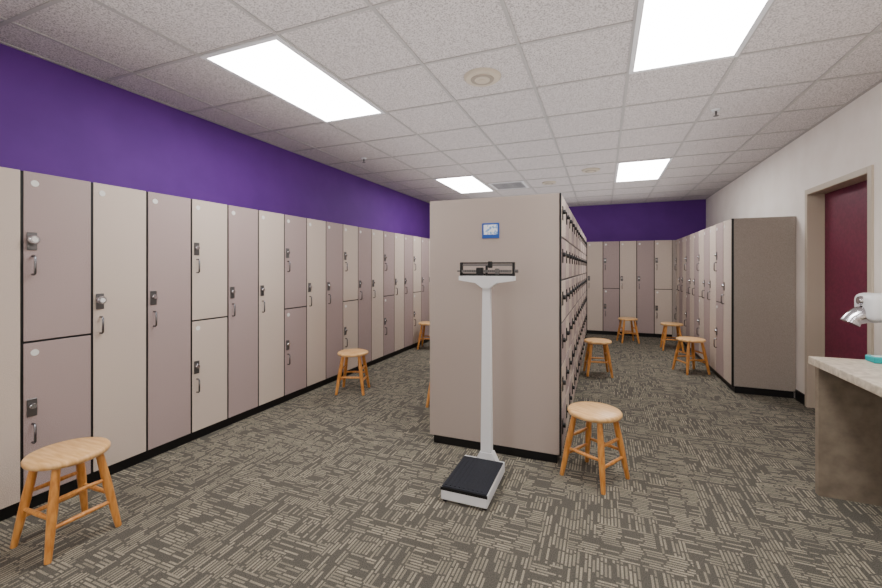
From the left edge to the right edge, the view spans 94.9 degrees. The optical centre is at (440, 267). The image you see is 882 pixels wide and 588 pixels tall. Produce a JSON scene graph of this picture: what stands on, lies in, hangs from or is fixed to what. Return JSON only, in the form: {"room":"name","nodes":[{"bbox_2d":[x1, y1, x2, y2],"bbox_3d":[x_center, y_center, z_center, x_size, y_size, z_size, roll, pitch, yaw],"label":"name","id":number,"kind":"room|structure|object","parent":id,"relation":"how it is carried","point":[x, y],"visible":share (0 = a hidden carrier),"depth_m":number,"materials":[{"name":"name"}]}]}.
{"room":"changing room","nodes":[
{"label":"changing room","id":0,"kind":"room"},
{"bbox_2d":[0,43,429,238],"bbox_3d":[-1.810,0.009,4.348,0.150,2.613,11.130,0,0,22],"label":"wall","id":1,"kind":"structure","parent":0,"point":[56,120],"depth_m":3.17,"materials":[{"name":"purple paint"}]},
{"bbox_2d":[0,334,881,587],"bbox_3d":[0.707,1.375,3.342,5.570,0.120,11.430,0,0,22],"label":"floor","id":2,"kind":"structure","parent":0,"point":[316,488],"depth_m":2.21,"materials":[{"name":"carpet"}]},
{"bbox_2d":[10,437,121,564],"bbox_3d":[-1.828,1.104,1.986,0.324,0.428,0.324,0,0,22],"label":"wooden stool","id":3,"kind":"object","parent":2,"relation":"on","point":[55,457],"visible":1,"depth_m":1.92,"materials":[{"name":"brown wood"}]},
{"bbox_2d":[0,167,429,520],"bbox_3d":[-1.532,0.398,4.318,0.379,1.835,10.314,0,0,22],"label":"bank","id":4,"kind":"object","parent":2,"relation":"on","point":[150,324],"visible":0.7,"depth_m":2.83,"materials":[{"name":"beige laminate"}]},
{"bbox_2d":[335,349,369,395],"bbox_3d":[-0.940,1.104,4.329,0.324,0.428,0.324,0,0,2],"label":"wooden stool","id":5,"kind":"object","parent":2,"relation":"on","point":[346,353],"visible":1,"depth_m":4.23,"materials":[{"name":"brown wood"}]},
{"bbox_2d":[417,321,429,349],"bbox_3d":[-0.208,1.104,6.642,0.324,0.428,0.324,0,0,12],"label":"wooden stool","id":6,"kind":"object","parent":2,"relation":"on","point":[423,323],"visible":0.56,"depth_m":6.56,"materials":[{"name":"brown wood"}]},
{"bbox_2d":[426,383,429,407],"bbox_3d":[0.052,1.104,3.900,0.324,0.428,0.324,0,0,22],"label":"wooden stool","id":7,"kind":"object","parent":2,"relation":"on","point":[428,395],"visible":0.09,"depth_m":3.81,"materials":[{"name":"brown wood"}]},
{"bbox_2d":[440,261,517,509],"bbox_3d":[0.228,0.636,2.445,0.403,1.358,0.471,0,0,22],"label":"scale","id":8,"kind":"object","parent":2,"relation":"on","point":[474,481],"visible":1,"depth_m":2.59,"materials":[{"name":"white metal"}]},
{"bbox_2d":[430,193,586,462],"bbox_3d":[1.168,0.407,4.917,1.015,1.815,4.401,0,0,22],"label":"bank","id":9,"kind":"object","parent":2,"relation":"on","point":[539,318],"visible":0.93,"depth_m":2.86,"materials":[{"name":"beige laminate"}]},
{"bbox_2d":[482,223,498,237],"bbox_3d":[0.351,-0.265,2.871,0.124,0.108,0.006,0,0,22],"label":"notice","id":10,"kind":"object","parent":9,"relation":"attached to","point":[489,230],"visible":1,"depth_m":2.87,"materials":[{"name":"blue paper"}]},
{"bbox_2d":[560,401,629,494],"bbox_3d":[0.967,1.104,2.553,0.324,0.428,0.324,0,0,-38],"label":"wooden stool","id":11,"kind":"object","parent":2,"relation":"on","point":[595,412],"visible":1,"depth_m":2.52,"materials":[{"name":"brown wood"}]},
{"bbox_2d":[583,338,612,377],"bbox_3d":[1.942,1.104,5.018,0.324,0.428,0.324,0,0,12],"label":"wooden stool","id":12,"kind":"object","parent":2,"relation":"on","point":[599,341],"visible":1,"depth_m":4.93,"materials":[{"name":"brown wood"}]},
{"bbox_2d":[616,317,639,343],"bbox_3d":[3.322,1.104,7.201,0.324,0.428,0.324,0,0,7],"label":"wooden stool","id":13,"kind":"object","parent":2,"relation":"on","point":[624,319],"visible":1,"depth_m":7.13,"materials":[{"name":"brown wood"}]},
{"bbox_2d":[586,240,676,338],"bbox_3d":[2.686,0.398,8.345,4.790,1.835,0.359,0,0,22],"label":"bank","id":14,"kind":"object","parent":2,"relation":"on","point":[635,279],"visible":0.36,"depth_m":7.80,"materials":[{"name":"beige laminate"}]},
{"bbox_2d":[660,322,683,351],"bbox_3d":[3.723,1.104,6.535,0.324,0.428,0.324,0,0,22],"label":"wooden stool","id":15,"kind":"object","parent":2,"relation":"on","point":[666,324],"visible":0.88,"depth_m":6.46,"materials":[{"name":"brown wood"}]},
{"bbox_2d":[672,336,710,374],"bbox_3d":[3.159,1.104,5.123,0.324,0.428,0.324,0,0,-3],"label":"wooden stool","id":16,"kind":"object","parent":2,"relation":"on","point":[692,340],"visible":1,"depth_m":5.04,"materials":[{"name":"brown wood"}]},
{"bbox_2d":[674,216,795,397],"bbox_3d":[3.943,0.398,5.790,0.569,1.835,3.509,0,0,22],"label":"bank","id":17,"kind":"object","parent":2,"relation":"on","point":[736,277],"visible":0.98,"depth_m":4.22,"materials":[{"name":"beige laminate"}]},
{"bbox_2d":[808,356,881,505],"bbox_3d":[2.024,0.920,1.108,0.661,0.790,2.560,0,0,22],"label":"counter","id":18,"kind":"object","parent":2,"relation":"on","point":[848,392],"depth_m":2.28,"materials":[{"name":"stone"}]},
{"bbox_2d":[865,355,881,363],"bbox_3d":[2.442,0.507,2.249,0.095,0.034,0.090,0,0,22],"label":"tissue box","id":19,"kind":"object","parent":18,"relation":"on","point":[877,359],"visible":1,"depth_m":2.24,"materials":[{"name":"teal"}]},
{"bbox_2d":[0,0,881,205],"bbox_3d":[0.707,-1.348,3.342,5.570,0.100,11.430,0,0,22],"label":"ceiling","id":20,"kind":"structure","parent":0,"point":[358,44],"depth_m":2.77,"materials":[{"name":"tile"}]},
{"bbox_2d":[200,35,385,122],"bbox_3d":[-0.966,-1.288,2.917,0.602,0.008,1.212,0,0,22],"label":"recessed light","id":21,"kind":"object","parent":20,"relation":"in","point":[270,64],"visible":1,"depth_m":2.76,"materials":[{"name":"white plastic"}]},
{"bbox_2d":[0,0,881,206],"bbox_3d":[0.590,-1.295,3.388,5.020,0.006,11.130,0,0,22],"label":"grid","id":22,"kind":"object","parent":20,"relation":"attached to","point":[370,6],"depth_m":2.95,"materials":[{"name":"grey metal"}]},
{"bbox_2d":[434,175,493,193],"bbox_3d":[0.394,-1.288,6.316,0.602,0.008,1.212,0,0,22],"label":"recessed light","id":23,"kind":"object","parent":20,"relation":"in","point":[461,184],"visible":1,"depth_m":6.24,"materials":[{"name":"white plastic"}]},
{"bbox_2d":[464,67,500,86],"bbox_3d":[0.280,-1.282,2.747,0.253,0.031,0.253,0,0,22],"label":"ceiling speaker","id":24,"kind":"object","parent":20,"relation":"attached to","point":[478,77],"depth_m":2.71},
{"bbox_2d":[488,181,528,189],"bbox_3d":[1.071,-1.294,6.367,0.540,0.008,0.540,0,0,22],"label":"ceiling vent","id":25,"kind":"object","parent":20,"relation":"in","point":[515,184],"visible":1,"depth_m":6.36,"materials":[{"name":"white metal"}]},
{"bbox_2d":[542,181,555,184],"bbox_3d":[1.638,-1.282,6.141,0.207,0.031,0.207,0,0,22],"label":"ceiling speaker","id":26,"kind":"object","parent":20,"relation":"attached to","point":[546,182],"depth_m":6.09},
{"bbox_2d":[582,168,599,172],"bbox_3d":[1.978,-1.282,5.348,0.230,0.031,0.230,0,0,22],"label":"ceiling speaker","id":27,"kind":"object","parent":20,"relation":"attached to","point":[587,170],"depth_m":5.30},
{"bbox_2d":[614,158,672,182],"bbox_3d":[2.659,-1.288,5.409,0.602,0.008,1.212,0,0,22],"label":"recessed light","id":28,"kind":"object","parent":20,"relation":"in","point":[653,169],"visible":1,"depth_m":5.29,"materials":[{"name":"white plastic"}]},
{"bbox_2d":[629,0,773,73],"bbox_3d":[1.300,-1.288,2.011,0.602,0.008,1.212,0,0,22],"label":"recessed light","id":29,"kind":"object","parent":20,"relation":"in","point":[667,33],"visible":1,"depth_m":2.19,"materials":[{"name":"white plastic"}]},
{"bbox_2d":[711,108,720,116],"bbox_3d":[2.254,-1.272,3.320,0.069,0.053,0.070,0,0,22],"label":"sprinkler","id":30,"kind":"object","parent":20,"relation":"attached to","point":[715,110],"visible":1,"depth_m":3.31,"materials":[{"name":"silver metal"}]},
{"bbox_2d":[569,199,705,241],"bbox_3d":[2.685,0.009,8.625,5.320,2.613,0.150,0,0,22],"label":"wall","id":31,"kind":"structure","parent":0,"point":[667,220],"depth_m":8.03,"materials":[{"name":"purple paint"}]},
{"bbox_2d":[706,82,881,397],"bbox_3d":[2.991,0.009,2.428,0.150,2.613,11.130,0,0,22],"label":"wall","id":32,"kind":"structure","parent":0,"point":[848,141],"depth_m":3.90,"materials":[{"name":"beige paint"}]},
{"bbox_2d":[795,389,804,405],"bbox_3d":[3.515,1.265,3.959,0.012,0.100,0.208,0,0,22],"label":"baseboard","id":33,"kind":"structure","parent":32,"relation":"attached to","point":[799,396],"depth_m":3.95,"materials":[{"name":"black rubber"}]},
{"bbox_2d":[805,165,873,407],"bbox_3d":[3.359,0.287,3.350,0.180,2.055,1.035,0,0,22],"label":"trim","id":34,"kind":"structure","parent":32,"relation":"attached to","point":[814,196],"depth_m":3.78,"materials":[{"name":"beige paint"}]},
{"bbox_2d":[825,180,866,359],"bbox_3d":[3.385,0.309,3.339,0.105,1.995,0.931,0,0,22],"label":"door","id":35,"kind":"structure","parent":32,"relation":"in","point":[845,208],"depth_m":3.44,"materials":[{"name":"red paint"}]},
{"bbox_2d":[840,293,881,326],"bbox_3d":[2.819,0.273,2.642,0.326,0.235,0.240,0,0,22],"label":"dryer","id":36,"kind":"object","parent":32,"relation":"attached to","point":[867,308],"visible":1,"depth_m":2.62,"materials":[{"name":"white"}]}
]}

